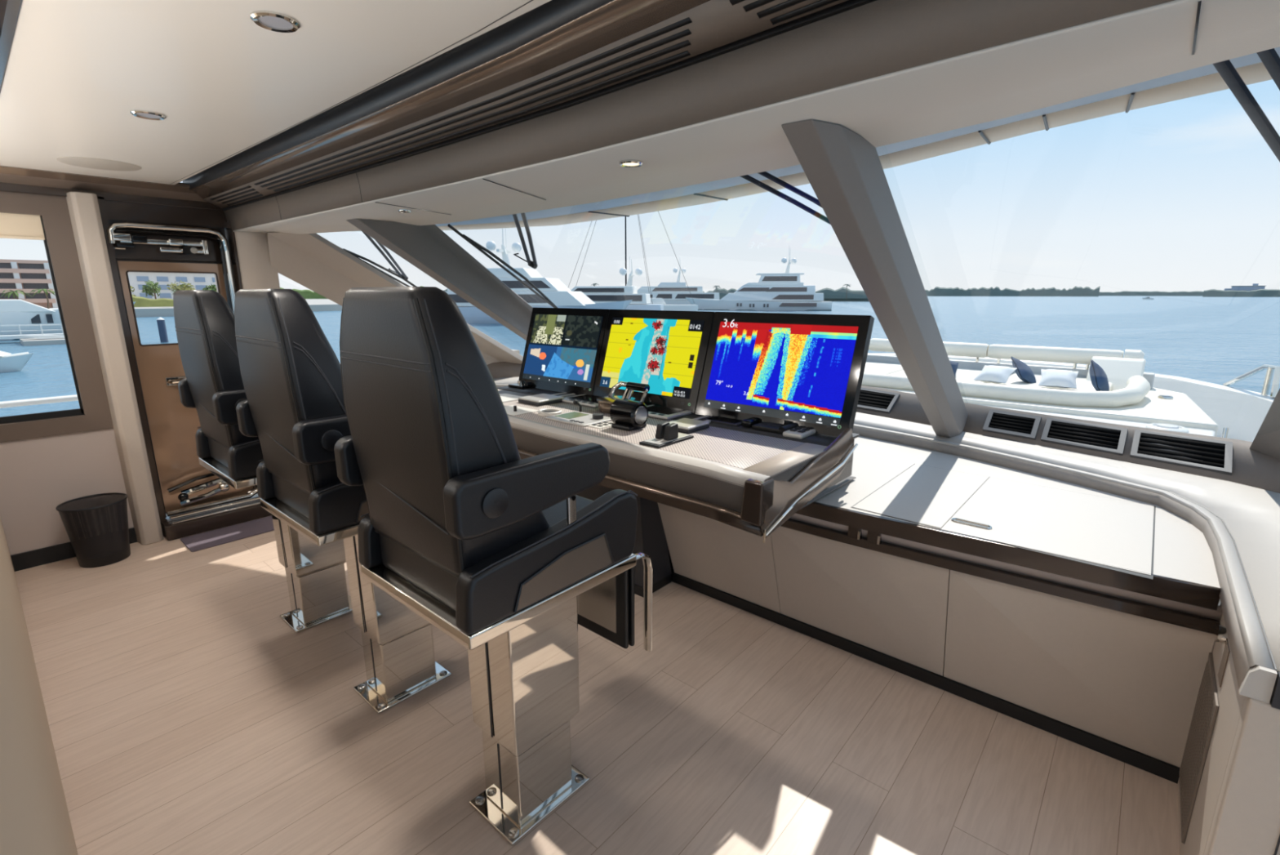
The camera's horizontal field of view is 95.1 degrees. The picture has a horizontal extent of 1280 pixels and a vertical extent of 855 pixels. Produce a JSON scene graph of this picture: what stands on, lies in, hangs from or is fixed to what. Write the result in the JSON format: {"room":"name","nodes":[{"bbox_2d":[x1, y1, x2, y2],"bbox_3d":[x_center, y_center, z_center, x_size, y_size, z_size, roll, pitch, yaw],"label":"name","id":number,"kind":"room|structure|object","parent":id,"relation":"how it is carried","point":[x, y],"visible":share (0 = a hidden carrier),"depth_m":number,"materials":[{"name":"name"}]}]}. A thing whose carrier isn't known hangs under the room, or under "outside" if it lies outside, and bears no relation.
{"room":"control cabin","nodes":[
{"label":"control cabin","id":0,"kind":"room"},
{"bbox_2d":[0,516,77,854],"bbox_3d":[-1.837,0.480,1.624,4.150,1.240,0.130,11,17,40],"label":"wall","id":1,"kind":"structure","parent":0,"point":[35,820],"depth_m":0.72,"materials":[{"name":"beige paint"}]},
{"bbox_2d":[0,427,133,555],"bbox_3d":[-3.602,0.475,2.856,0.090,0.700,1.700,11,17,40],"label":"wall","id":2,"kind":"structure","parent":0,"point":[37,475],"depth_m":3.20,"materials":[{"name":"beige paint"}]},
{"bbox_2d":[0,191,113,442],"bbox_3d":[-3.591,-0.478,2.628,0.080,1.260,1.700,11,17,40],"label":"window","id":3,"kind":"structure","parent":2,"relation":"in","point":[94,413],"depth_m":3.14,"materials":[{"name":"brown"}]},
{"bbox_2d":[0,212,44,239],"bbox_3d":[-3.600,-0.909,2.480,0.014,0.123,1.516,11,17,40],"label":"roller blind","id":4,"kind":"object","parent":3,"relation":"attached to","point":[12,225],"visible":1,"depth_m":2.98,"materials":[{"name":"beige fabric"}]},
{"bbox_2d":[10,527,137,571],"bbox_3d":[-3.563,0.780,2.891,0.017,0.090,1.700,11,17,40],"label":"baseboard","id":5,"kind":"structure","parent":2,"relation":"attached to","point":[24,560],"depth_m":3.21,"materials":[{"name":"black wood"}]},
{"bbox_2d":[66,191,163,544],"bbox_3d":[-2.942,-0.276,3.303,0.112,1.965,0.121,11,17,40],"label":"trim","id":6,"kind":"structure","parent":2,"relation":"attached to","point":[83,207],"depth_m":3.25,"materials":[{"name":"beige leather"}]},
{"bbox_2d":[234,231,279,288],"bbox_3d":[-2.465,-0.342,3.897,0.230,1.830,0.190,11,17,40],"label":"wall","id":7,"kind":"structure","parent":0,"point":[256,270],"depth_m":3.65,"materials":[{"name":"beige paint"}]},
{"bbox_2d":[97,196,242,536],"bbox_3d":[-2.752,-0.344,3.613,0.160,1.960,0.605,11,17,40],"label":"trim","id":8,"kind":"structure","parent":7,"relation":"attached to","point":[113,211],"depth_m":3.39,"materials":[{"name":"brown wood"}]},
{"bbox_2d":[106,220,271,540],"bbox_3d":[-2.710,-0.284,3.606,0.230,1.845,0.630,11,17,40],"label":"door","id":9,"kind":"structure","parent":7,"relation":"in","point":[196,500],"depth_m":3.56,"materials":[{"name":"brown wood"}]},
{"bbox_2d":[0,0,551,184],"bbox_3d":[-1.917,-0.597,-0.238,5.960,0.070,4.530,11,17,40],"label":"ceiling","id":10,"kind":"structure","parent":0,"point":[224,83],"depth_m":1.58,"materials":[{"name":"white paint"}]},
{"bbox_2d":[0,0,22,93],"bbox_3d":[-1.528,-0.817,0.939,1.945,0.026,0.745,11,17,40],"label":"screen","id":11,"kind":"object","parent":10,"relation":"attached to","point":[10,10],"visible":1,"depth_m":1.30,"materials":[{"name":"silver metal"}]},
{"bbox_2d":[56,156,141,170],"bbox_3d":[-2.558,-1.249,2.774,0.300,0.006,0.300,11,17,40],"label":"ceiling speaker","id":12,"kind":"object","parent":10,"relation":"attached to","point":[89,162],"visible":1,"depth_m":2.75,"materials":[{"name":"beige plastic"}]},
{"bbox_2d":[249,10,299,32],"bbox_3d":[-0.822,-0.914,1.319,0.096,0.010,0.096,11,17,40],"label":"recessed light","id":13,"kind":"object","parent":10,"relation":"in","point":[268,20],"visible":1,"depth_m":1.31,"materials":[{"name":"silver metal"}]},
{"bbox_2d":[339,349,519,364],"bbox_3d":[-1.791,-0.092,4.777,0.190,0.950,1.905,11,17,40],"label":"wall","id":14,"kind":"structure","parent":0,"point":[487,362],"depth_m":5.10,"materials":[{"name":"white paint"}]},
{"bbox_2d":[265,231,523,364],"bbox_3d":[-1.645,-0.791,4.481,0.313,1.196,2.022,10,16,37],"label":"trim","id":15,"kind":"structure","parent":14,"relation":"attached to","point":[311,260],"depth_m":3.89,"materials":[{"name":"beige leather"}]},
{"bbox_2d":[857,387,900,413],"bbox_3d":[1.445,-0.172,3.643,0.198,0.102,0.343,-10,16,-37],"label":"air vent","id":16,"kind":"object","parent":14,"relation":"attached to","point":[879,401],"visible":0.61,"depth_m":3.60,"materials":[{"name":"grey"}]},
{"bbox_2d":[487,361,1279,493],"bbox_3d":[0.569,-0.081,3.272,5.566,0.128,2.381,11,17,40],"label":"trim","id":17,"kind":"structure","parent":14,"relation":"attached to","point":[1250,467],"depth_m":2.63,"materials":[{"name":"beige leather"}]},
{"bbox_2d":[493,376,1279,671],"bbox_3d":[0.400,0.006,3.203,5.300,0.020,2.030,11,17,40],"label":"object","id":18,"kind":"structure","parent":14,"relation":"attached to","point":[1251,514],"depth_m":2.16,"materials":[{"name":"leather"}]},
{"bbox_2d":[982,408,1041,439],"bbox_3d":[1.884,-0.017,2.966,0.129,0.101,0.267,-9,16,-35],"label":"air vent","id":19,"kind":"object","parent":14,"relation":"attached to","point":[1002,422],"visible":1,"depth_m":2.96,"materials":[{"name":"grey"}]},
{"bbox_2d":[1040,417,1128,455],"bbox_3d":[2.062,0.038,2.724,0.152,0.101,0.341,-10,16,-38],"label":"air vent","id":20,"kind":"object","parent":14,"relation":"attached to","point":[1057,431],"visible":1,"depth_m":2.72,"materials":[{"name":"grey"}]},
{"bbox_2d":[1129,429,1232,475],"bbox_3d":[2.269,0.098,2.458,0.189,0.102,0.337,-11,17,-40],"label":"air vent","id":21,"kind":"object","parent":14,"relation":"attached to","point":[1215,455],"visible":1,"depth_m":2.45,"materials":[{"name":"grey"}]},
{"bbox_2d":[14,515,1180,854],"bbox_3d":[-1.525,1.324,0.850,6.200,0.060,6.000,11,17,40],"label":"floor","id":22,"kind":"structure","parent":0,"point":[185,715],"depth_m":1.93,"materials":[{"name":"brown wood"}]},
{"bbox_2d":[55,492,130,568],"bbox_3d":[-2.992,0.570,3.236,0.292,0.344,0.292,11,17,40],"label":"waste bin","id":23,"kind":"object","parent":22,"relation":"on","point":[108,552],"visible":1,"depth_m":3.18,"materials":[{"name":"black wicker"}]},
{"bbox_2d":[180,515,274,551],"bbox_3d":[-2.494,0.647,3.656,0.275,0.008,0.565,11,17,40],"label":"door mat","id":24,"kind":"object","parent":22,"relation":"on","point":[197,542],"visible":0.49,"depth_m":3.60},
{"bbox_2d":[173,289,352,632],"bbox_3d":[-1.505,0.154,2.549,0.556,1.463,0.617,11,17,40],"label":"chair","id":25,"kind":"object","parent":22,"relation":"on","point":[212,385],"visible":0.56,"depth_m":2.27,"materials":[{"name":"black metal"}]},
{"bbox_2d":[234,288,451,713],"bbox_3d":[-0.925,0.267,2.055,0.556,1.463,0.617,11,17,40],"label":"chair","id":26,"kind":"object","parent":22,"relation":"on","point":[291,372],"visible":0.59,"depth_m":1.74,"materials":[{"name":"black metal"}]},
{"bbox_2d":[333,286,652,845],"bbox_3d":[-0.345,0.380,1.562,0.556,1.463,0.617,11,17,40],"label":"chair","id":27,"kind":"object","parent":22,"relation":"on","point":[499,551],"visible":1,"depth_m":1.30,"materials":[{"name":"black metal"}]},
{"bbox_2d":[576,484,671,597],"bbox_3d":[-0.583,0.398,3.417,1.760,0.600,0.260,11,17,40],"label":"pedestal","id":28,"kind":"object","parent":22,"relation":"on","point":[651,540],"visible":0.18,"depth_m":2.86,"materials":[{"name":"grey"}]},
{"bbox_2d":[657,502,1222,783],"bbox_3d":[-0.002,0.442,3.181,4.450,0.620,0.477,11,17,40],"label":"base cabinet","id":29,"kind":"object","parent":22,"relation":"on","point":[1115,673],"visible":0.61,"depth_m":2.02,"materials":[{"name":"beige wood"}]},
{"bbox_2d":[795,435,1220,609],"bbox_3d":[0.252,0.052,3.401,4.437,0.062,1.289,11,17,40],"label":"countertop","id":30,"kind":"structure","parent":29,"relation":"on","point":[1184,571],"depth_m":2.00,"materials":[{"name":"leather"}]},
{"bbox_2d":[497,385,859,542],"bbox_3d":[-0.165,0.015,2.877,2.269,0.260,0.835,11,17,40],"label":"console","id":31,"kind":"object","parent":30,"relation":"on","point":[750,480],"visible":0.77,"depth_m":2.21,"materials":[{"name":"grey leather"}]},
{"bbox_2d":[518,393,564,405],"bbox_3d":[-0.542,-0.154,3.213,0.180,0.028,0.180,11,17,40],"label":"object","id":32,"kind":"object","parent":31,"relation":"on","point":[540,399],"visible":1,"depth_m":3.17,"materials":[{"name":"grey"}]},
{"bbox_2d":[518,306,609,395],"bbox_3d":[-0.470,-0.477,3.573,0.680,0.490,0.194,11,17,40],"label":"monitor","id":33,"kind":"object","parent":31,"relation":"on","point":[563,347],"visible":1,"depth_m":3.53,"materials":[{"name":"black"}]},
{"bbox_2d":[544,411,611,426],"bbox_3d":[-0.287,-0.051,2.764,0.270,0.028,0.198,11,17,40],"label":"panel","id":34,"kind":"object","parent":31,"relation":"on","point":[576,418],"visible":0.9,"depth_m":2.73,"materials":[{"name":"silver metal"}]},
{"bbox_2d":[561,394,601,407],"bbox_3d":[-0.266,-0.152,3.226,0.300,0.019,0.240,11,17,40],"label":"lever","id":35,"kind":"object","parent":31,"relation":"on","point":[588,400],"visible":0.54,"depth_m":3.19,"materials":[{"name":"silver metal"}]},
{"bbox_2d":[596,381,635,413],"bbox_3d":[-0.122,-0.155,2.973,0.196,0.138,0.196,11,17,40],"label":"throttle","id":36,"kind":"object","parent":31,"relation":"on","point":[605,402],"visible":0.62,"depth_m":2.95,"materials":[{"name":"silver metal"}]},
{"bbox_2d":[609,382,649,431],"bbox_3d":[-0.042,-0.095,2.587,0.144,0.193,0.138,11,17,40],"label":"throttle","id":37,"kind":"object","parent":31,"relation":"on","point":[627,415],"visible":1,"depth_m":2.56,"materials":[{"name":"black"}]},
{"bbox_2d":[592,309,715,413],"bbox_3d":[0.060,-0.374,3.122,0.713,0.490,0.194,11,17,40],"label":"monitor","id":38,"kind":"object","parent":31,"relation":"on","point":[664,350],"visible":0.98,"depth_m":3.06,"materials":[{"name":"black"}]},
{"bbox_2d":[639,421,693,448],"bbox_3d":[0.109,0.018,2.357,0.100,0.074,0.230,11,17,40],"label":"joystick","id":39,"kind":"object","parent":31,"relation":"on","point":[667,433],"visible":1,"depth_m":2.33,"materials":[{"name":"black plastic"}]},
{"bbox_2d":[646,404,695,419],"bbox_3d":[0.119,-0.084,2.930,0.260,0.019,0.270,11,17,40],"label":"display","id":40,"kind":"object","parent":31,"relation":"on","point":[663,412],"visible":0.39,"depth_m":2.86,"materials":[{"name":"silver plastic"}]},
{"bbox_2d":[669,417,709,433],"bbox_3d":[0.204,-0.009,2.579,0.140,0.028,0.160,11,17,40],"label":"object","id":41,"kind":"object","parent":31,"relation":"on","point":[686,425],"visible":0.73,"depth_m":2.54,"materials":[{"name":"grey metal"}]},
{"bbox_2d":[741,417,798,434],"bbox_3d":[0.586,-0.016,2.585,0.236,0.040,0.167,11,17,40],"label":"radio","id":42,"kind":"object","parent":31,"relation":"on","point":[753,422],"visible":0.84,"depth_m":2.54,"materials":[{"name":"black plastic"}]},
{"bbox_2d":[695,311,874,436],"bbox_3d":[0.621,-0.265,2.646,0.760,0.490,0.194,11,17,40],"label":"monitor","id":43,"kind":"object","parent":31,"relation":"on","point":[807,370],"visible":1,"depth_m":2.59,"materials":[{"name":"black"}]},
{"bbox_2d":[495,384,1277,703],"bbox_3d":[0.119,0.036,3.254,4.540,0.070,1.755,11,17,40],"label":"handrail","id":44,"kind":"object","parent":30,"relation":"attached to","point":[1249,645],"visible":0.59,"depth_m":1.84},
{"bbox_2d":[850,463,1155,579],"bbox_3d":[1.361,0.296,2.191,0.860,0.008,0.774,11,17,40],"label":"lid","id":45,"kind":"object","parent":30,"relation":"on","point":[1100,530],"visible":1,"depth_m":2.10,"materials":[{"name":"white"}]},
{"bbox_2d":[1177,603,1279,854],"bbox_3d":[1.674,0.826,1.274,0.668,0.722,0.645,11,17,40],"label":"base cabinet","id":46,"kind":"object","parent":22,"relation":"on","point":[1228,782],"visible":0.86,"depth_m":1.25,"materials":[{"name":"beige wood"}]},
{"bbox_2d":[223,0,1173,230],"bbox_3d":[-0.661,-0.904,1.988,5.051,0.120,0.082,11,17,41],"label":"ceiling beam","id":47,"kind":"structure","parent":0,"point":[877,37],"depth_m":1.23,"materials":[{"name":"beige leather"}]},
{"bbox_2d":[0,165,208,202],"bbox_3d":[-3.321,-1.212,2.688,0.115,0.095,2.390,11,17,40],"label":"trim","id":48,"kind":"structure","parent":47,"relation":"attached to","point":[4,178],"depth_m":3.12,"materials":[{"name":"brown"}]},
{"bbox_2d":[0,182,222,210],"bbox_3d":[-3.345,-1.153,2.723,0.070,0.043,2.390,11,17,40],"label":"trim","id":49,"kind":"structure","parent":47,"relation":"attached to","point":[5,187],"depth_m":3.20,"materials":[{"name":"brown metal"}]},
{"bbox_2d":[209,185,262,205],"bbox_3d":[-2.241,-1.282,3.251,0.680,0.035,0.078,11,17,39],"label":"air vent","id":50,"kind":"object","parent":47,"relation":"attached to","point":[248,186],"visible":1,"depth_m":3.23,"materials":[{"name":"black metal"}]},
{"bbox_2d":[169,0,611,189],"bbox_3d":[-0.817,-1.040,1.774,5.052,0.067,0.162,11,17,41],"label":"trim","id":51,"kind":"structure","parent":47,"relation":"attached to","point":[535,23],"depth_m":1.72,"materials":[{"name":"grey"}]},
{"bbox_2d":[346,218,533,340],"bbox_3d":[-0.783,-0.750,4.070,0.267,1.092,2.414,8,15,30],"label":"trim","id":52,"kind":"structure","parent":47,"relation":"attached to","point":[428,248],"depth_m":3.44,"materials":[{"name":"leather"}]},
{"bbox_2d":[189,0,710,199],"bbox_3d":[-0.760,-1.005,1.848,5.052,0.040,0.138,11,17,41],"label":"trim","id":53,"kind":"structure","parent":47,"relation":"attached to","point":[614,20],"depth_m":1.58,"materials":[{"name":"brown wood"}]},
{"bbox_2d":[253,17,692,191],"bbox_3d":[-0.894,-1.020,2.109,2.750,0.035,0.104,11,17,40],"label":"air vent","id":54,"kind":"object","parent":47,"relation":"attached to","point":[687,20],"visible":1,"depth_m":1.62,"materials":[{"name":"black"}]},
{"bbox_2d":[204,0,847,208],"bbox_3d":[-0.703,-0.981,1.921,5.052,0.048,0.164,11,17,41],"label":"trim","id":55,"kind":"structure","parent":47,"relation":"attached to","point":[715,24],"depth_m":1.39,"materials":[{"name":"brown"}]},
{"bbox_2d":[222,0,875,210],"bbox_3d":[-0.668,-0.962,1.966,5.051,0.014,0.077,11,17,41],"label":"trim","id":56,"kind":"structure","parent":47,"relation":"attached to","point":[838,8],"depth_m":1.42,"materials":[{"name":"black"}]},
{"bbox_2d":[728,0,838,24],"bbox_3d":[0.624,-0.704,0.727,1.202,0.035,0.088,12,18,42],"label":"air vent","id":57,"kind":"object","parent":47,"relation":"attached to","point":[757,3],"visible":1,"depth_m":1.09,"materials":[{"name":"black"}]},
{"bbox_2d":[781,119,968,437],"bbox_3d":[1.112,-0.349,2.315,0.120,1.092,2.407,10,16,38],"label":"pillar","id":58,"kind":"structure","parent":47,"relation":"attached to","point":[844,171],"depth_m":1.72,"materials":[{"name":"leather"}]},
{"bbox_2d":[1249,388,1279,459],"bbox_3d":[1.949,-0.176,1.467,0.243,1.170,2.240,10,16,37],"label":"trim","id":59,"kind":"structure","parent":47,"relation":"attached to","point":[1267,440],"depth_m":2.21,"materials":[{"name":"leather"}]},
{"bbox_2d":[232,0,1279,233],"bbox_3d":[-0.471,-0.898,2.214,5.052,0.045,0.713,11,17,40],"label":"ceiling","id":60,"kind":"structure","parent":0,"point":[1009,79],"depth_m":1.21,"materials":[{"name":"beige paint"}]},
{"bbox_2d":[342,46,1279,231],"bbox_3d":[-0.135,-1.126,2.628,5.702,0.203,1.663,11,17,40],"label":"windshield brow","id":61,"kind":"object","parent":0,"point":[1206,79],"visible":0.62,"depth_m":1.78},
{"bbox_2d":[340,231,417,286],"bbox_3d":[-1.850,-1.131,4.170,0.392,0.510,1.155,0,13,2],"label":"windshield wiper","id":62,"kind":"object","parent":61,"relation":"attached to","point":[402,276],"visible":0.69,"depth_m":4.17,"materials":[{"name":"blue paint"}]},
{"bbox_2d":[447,212,557,307],"bbox_3d":[-0.810,-0.963,3.527,0.478,0.570,1.567,0,13,-2],"label":"windshield wiper","id":63,"kind":"object","parent":61,"relation":"attached to","point":[533,264],"visible":0.88,"depth_m":3.46,"materials":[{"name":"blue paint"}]},
{"bbox_2d":[740,171,830,224],"bbox_3d":[0.574,-0.791,2.057,0.774,0.289,0.078,-5,14,-19],"label":"windshield wiper","id":64,"kind":"object","parent":61,"relation":"attached to","point":[766,175],"visible":0.38,"depth_m":2.02,"materials":[{"name":"black metal"}]},
{"bbox_2d":[1213,48,1279,161],"bbox_3d":[1.740,-0.346,1.383,1.726,0.902,0.426,-8,15,-33],"label":"windshield wiper","id":65,"kind":"object","parent":61,"relation":"attached to","point":[1270,59],"visible":0.47,"depth_m":1.09,"materials":[{"name":"black metal"}]},
{"bbox_3d":[-4.291,0.739,4.213,0.450,0.180,6.300,11,17,40],"label":"deck","id":66,"kind":"object","parent":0,"visible":0},
{"bbox_2d":[0,394,78,408],"bbox_3d":[-5.025,0.383,3.495,0.100,0.835,4.400,11,17,40],"label":"handrail","id":67,"kind":"object","parent":66,"relation":"on","point":[3,404],"visible":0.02,"depth_m":4.17,"materials":[{"name":"white metal"}]},
{"bbox_3d":[2.604,0.259,6.203,7.450,0.130,9.450,11,17,40],"label":"foredeck","id":68,"kind":"object","parent":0,"visible":0},
{"bbox_2d":[863,385,1218,436],"bbox_3d":[2.739,-0.174,6.255,4.757,0.750,2.050,11,17,40],"label":"sunpad base","id":69,"kind":"object","parent":68,"relation":"on","point":[1181,411],"visible":0.16,"depth_m":4.44,"materials":[{"name":"white plastic"}]},
{"bbox_2d":[863,361,903,374],"bbox_3d":[2.318,-0.621,6.360,0.920,0.075,1.240,11,17,40],"label":"sunpad cushion","id":70,"kind":"object","parent":69,"relation":"on","point":[870,366],"visible":0.06,"depth_m":6.27,"materials":[{"name":"white fabric"}]},
{"bbox_2d":[861,372,1151,407],"bbox_3d":[2.358,-0.461,5.471,3.945,0.180,0.934,7,14,26],"label":"bolster","id":71,"kind":"object","parent":69,"relation":"on","point":[1137,387],"visible":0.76,"depth_m":4.67,"materials":[{"name":"white leather"}]},
{"bbox_2d":[866,354,1155,388],"bbox_3d":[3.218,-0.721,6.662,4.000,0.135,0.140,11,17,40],"label":"sunpad","id":72,"kind":"object","parent":69,"relation":"on","point":[962,364],"visible":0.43,"depth_m":6.19,"materials":[{"name":"grey"}]},
{"bbox_2d":[868,337,1144,369],"bbox_3d":[3.217,-0.877,6.586,3.750,0.213,0.170,11,17,40],"label":"sofa backrest","id":73,"kind":"object","parent":72,"relation":"on","point":[1042,353],"visible":0.52,"depth_m":5.92,"materials":[{"name":"white leather"}]},
{"bbox_2d":[995,373,1112,391],"bbox_3d":[3.674,-0.357,5.206,0.800,0.075,1.240,11,17,40],"label":"sunpad cushion","id":74,"kind":"object","parent":69,"relation":"on","point":[1082,384],"visible":0.27,"depth_m":5.14,"materials":[{"name":"white fabric"}]},
{"bbox_2d":[973,364,1017,383],"bbox_3d":[3.143,-0.471,5.179,0.236,0.137,0.260,-11,17,-39],"label":"throw pillow","id":75,"kind":"object","parent":74,"relation":"on","point":[991,373],"visible":1,"depth_m":5.13,"materials":[{"name":"white fabric"}]},
{"bbox_2d":[1010,355,1036,382],"bbox_3d":[3.456,-0.495,5.261,0.316,0.283,0.185,-5,14,-22],"label":"throw pillow","id":76,"kind":"object","parent":74,"relation":"on","point":[1023,371],"visible":0.88,"depth_m":5.20,"materials":[{"name":"blue fabric"}]},
{"bbox_2d":[1038,368,1078,388],"bbox_3d":[3.509,-0.409,4.907,0.260,0.137,0.236,9,16,34],"label":"throw pillow","id":77,"kind":"object","parent":74,"relation":"on","point":[1054,378],"visible":1,"depth_m":4.86,"materials":[{"name":"white fabric"}]},
{"bbox_2d":[1089,359,1109,391],"bbox_3d":[3.726,-0.388,4.745,0.342,0.332,0.138,-8,15,-31],"label":"throw pillow","id":78,"kind":"object","parent":74,"relation":"on","point":[1099,378],"visible":0.84,"depth_m":4.68,"materials":[{"name":"blue fabric"}]},
{"bbox_2d":[1085,355,1146,391],"bbox_3d":[4.309,-0.483,5.308,0.390,0.275,0.404,11,17,40],"label":"cushion","id":79,"kind":"object","parent":69,"relation":"on","point":[1118,371],"visible":0.51,"depth_m":5.27,"materials":[{"name":"white fabric"}]},
{"bbox_2d":[867,352,1275,441],"bbox_3d":[2.587,1.745,6.524,7.450,4.290,9.500,11,17,40],"label":"bulwark","id":80,"kind":"object","parent":68,"relation":"attached to","point":[1243,411],"visible":0.08,"depth_m":6.48,"materials":[{"name":"white"}]},
{"bbox_2d":[1222,364,1279,397],"bbox_3d":[6.480,-0.526,6.191,0.063,0.330,0.890,5,14,20],"label":"bow rail","id":81,"kind":"object","parent":80,"relation":"on","point":[1270,368],"visible":0.94,"depth_m":5.94,"materials":[{"name":"silver metal"}]},
{"bbox_2d":[977,404,1220,605],"bbox_3d":[1.408,0.182,4.787,4.838,0.710,2.016,11,17,40],"label":"coachroof","id":82,"kind":"structure","parent":68,"relation":"on","point":[1192,430],"depth_m":4.20,"materials":[{"name":"white"}]},
{"label":"outside","id":83,"kind":"structure","parent":0,"visible":0},
{"bbox_2d":[0,295,1279,416],"bbox_3d":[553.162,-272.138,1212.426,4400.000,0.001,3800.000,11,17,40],"label":"water","id":84,"kind":"structure","parent":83,"point":[1215,340],"depth_m":78.40,"materials":[{"name":"blue liquid"}]},
{"bbox_2d":[0,351,33,372],"bbox_3d":[-44.337,-4.169,36.587,9.270,2.385,2.800,-9,16,-34],"label":"tender","id":85,"kind":"object","parent":84,"relation":"on","point":[9,362],"visible":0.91,"depth_m":38.38,"materials":[{"name":"white plastic"}]},
{"bbox_2d":[0,323,66,346],"bbox_3d":[-65.025,-8.898,57.652,7.500,2.243,14.200,11,17,40],"label":"floating dock","id":86,"kind":"object","parent":84,"relation":"on","point":[29,341],"visible":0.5,"depth_m":59.86,"materials":[{"name":"grey concrete"}]},
{"bbox_2d":[0,299,135,340],"bbox_3d":[-75.466,-10.696,61.697,7.400,5.355,35.020,12,18,43],"label":"motor yacht","id":87,"kind":"object","parent":84,"relation":"on","point":[12,312],"visible":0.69,"depth_m":64.79,"materials":[{"name":"white"}]},
{"bbox_2d":[445,227,632,323],"bbox_3d":[-19.290,-26.100,100.123,37.080,18.255,8.000,3,13,13],"label":"motor yacht","id":88,"kind":"object","parent":84,"relation":"on","point":[554,289],"visible":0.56,"depth_m":97.52,"materials":[{"name":"white"}]},
{"bbox_2d":[570,256,663,310],"bbox_3d":[-10.336,-31.023,131.152,30.900,13.952,7.500,2,13,9],"label":"motor yacht","id":89,"kind":"object","parent":84,"relation":"on","point":[597,294],"visible":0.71,"depth_m":127.69,"materials":[{"name":"white"}]},
{"bbox_2d":[568,211,697,311],"bbox_3d":[-3.041,-49.947,143.953,35.020,44.804,6.600,-1,13,-4],"label":"sailing yacht","id":90,"kind":"object","parent":84,"relation":"on","point":[653,300],"visible":0.31,"depth_m":146.50,"materials":[{"name":"white"}]},
{"bbox_2d":[637,267,719,304],"bbox_3d":[8.108,-52.458,212.964,47.380,19.198,8.000,1,13,4],"label":"motor yacht","id":91,"kind":"object","parent":84,"relation":"on","point":[668,292],"visible":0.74,"depth_m":210.11,"materials":[{"name":"white"}]},
{"bbox_2d":[685,248,832,311],"bbox_3d":[36.013,-45.261,179.552,44.290,20.132,8.400,2,13,11],"label":"superyacht","id":92,"kind":"object","parent":84,"relation":"on","point":[787,286],"visible":0.97,"depth_m":176.28,"materials":[{"name":"white"}]},
{"bbox_2d":[924,285,1100,296],"bbox_3d":[707.451,-272.778,1171.374,335.040,19.550,82.752,11,17,40],"label":"treeline","id":93,"kind":"object","parent":84,"relation":"on","point":[1076,291],"visible":0.82,"depth_m":1162.48,"materials":[{"name":"green plant"}]},
{"bbox_2d":[1098,290,1203,295],"bbox_3d":[1164.860,-312.129,1361.564,263.120,11.473,36.780,11,17,40],"label":"treeline","id":94,"kind":"object","parent":84,"relation":"on","point":[1123,292],"visible":0.59,"depth_m":1348.83,"materials":[{"name":"green plant"}]},
{"bbox_2d":[1202,288,1279,297],"bbox_3d":[1001.455,-214.332,931.680,152.400,12.473,25.500,11,17,40],"label":"treeline","id":95,"kind":"object","parent":84,"relation":"on","point":[1211,292],"visible":0.92,"depth_m":947.40,"materials":[{"name":"green plant"}]},
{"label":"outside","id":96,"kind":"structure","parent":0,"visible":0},
{"bbox_2d":[674,297,869,301],"bbox_3d":[14.113,-100.329,457.893,325.000,2.450,215.000,11,17,40],"label":"shoreline","id":97,"kind":"structure","parent":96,"point":[824,300],"depth_m":396.48,"materials":[{"name":"green plant"}]},
{"bbox_2d":[444,286,867,298],"bbox_3d":[14.783,-89.637,388.832,230.344,7.696,192.824,11,17,40],"label":"treeline","id":98,"kind":"object","parent":97,"relation":"on","point":[828,293],"visible":0.16,"depth_m":390.90,"materials":[{"name":"green plant"}]},
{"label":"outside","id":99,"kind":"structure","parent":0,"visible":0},
{"bbox_2d":[49,298,461,311],"bbox_3d":[-244.122,-45.479,218.269,299.000,2.350,415.000,11,17,40],"label":"port","id":100,"kind":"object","parent":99,"point":[316,304],"depth_m":177.27,"materials":[{"name":"grey concrete"}]},
{"bbox_2d":[0,258,57,307],"bbox_3d":[-151.849,-30.272,123.178,16.400,10.400,45.500,11,17,40],"label":"apartment building","id":101,"kind":"structure","parent":100,"relation":"on","point":[25,275],"depth_m":129.79,"materials":[{"name":"beige paint"}]},
{"bbox_2d":[132,295,173,306],"bbox_3d":[-111.738,-32.958,151.497,4.232,3.110,38.744,11,17,40],"label":"shrubs","id":102,"kind":"object","parent":100,"relation":"on","point":[140,301],"visible":0.19,"depth_m":143.21,"materials":[{"name":"green plant"}]},
{"bbox_2d":[128,271,216,298],"bbox_3d":[-144.684,-43.602,183.483,15.000,9.500,35.000,11,17,40],"label":"white condominium","id":103,"kind":"structure","parent":100,"relation":"on","point":[136,279],"depth_m":175.51,"materials":[{"name":"white paint"}]},
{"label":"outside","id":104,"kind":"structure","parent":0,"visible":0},
{"bbox_2d":[134,306,173,316],"bbox_3d":[-115.680,-26.636,134.863,19.000,1.800,65.000,11,17,40],"label":"landing","id":105,"kind":"object","parent":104,"point":[149,311],"visible":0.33,"depth_m":130.14,"materials":[{"name":"grey concrete"}]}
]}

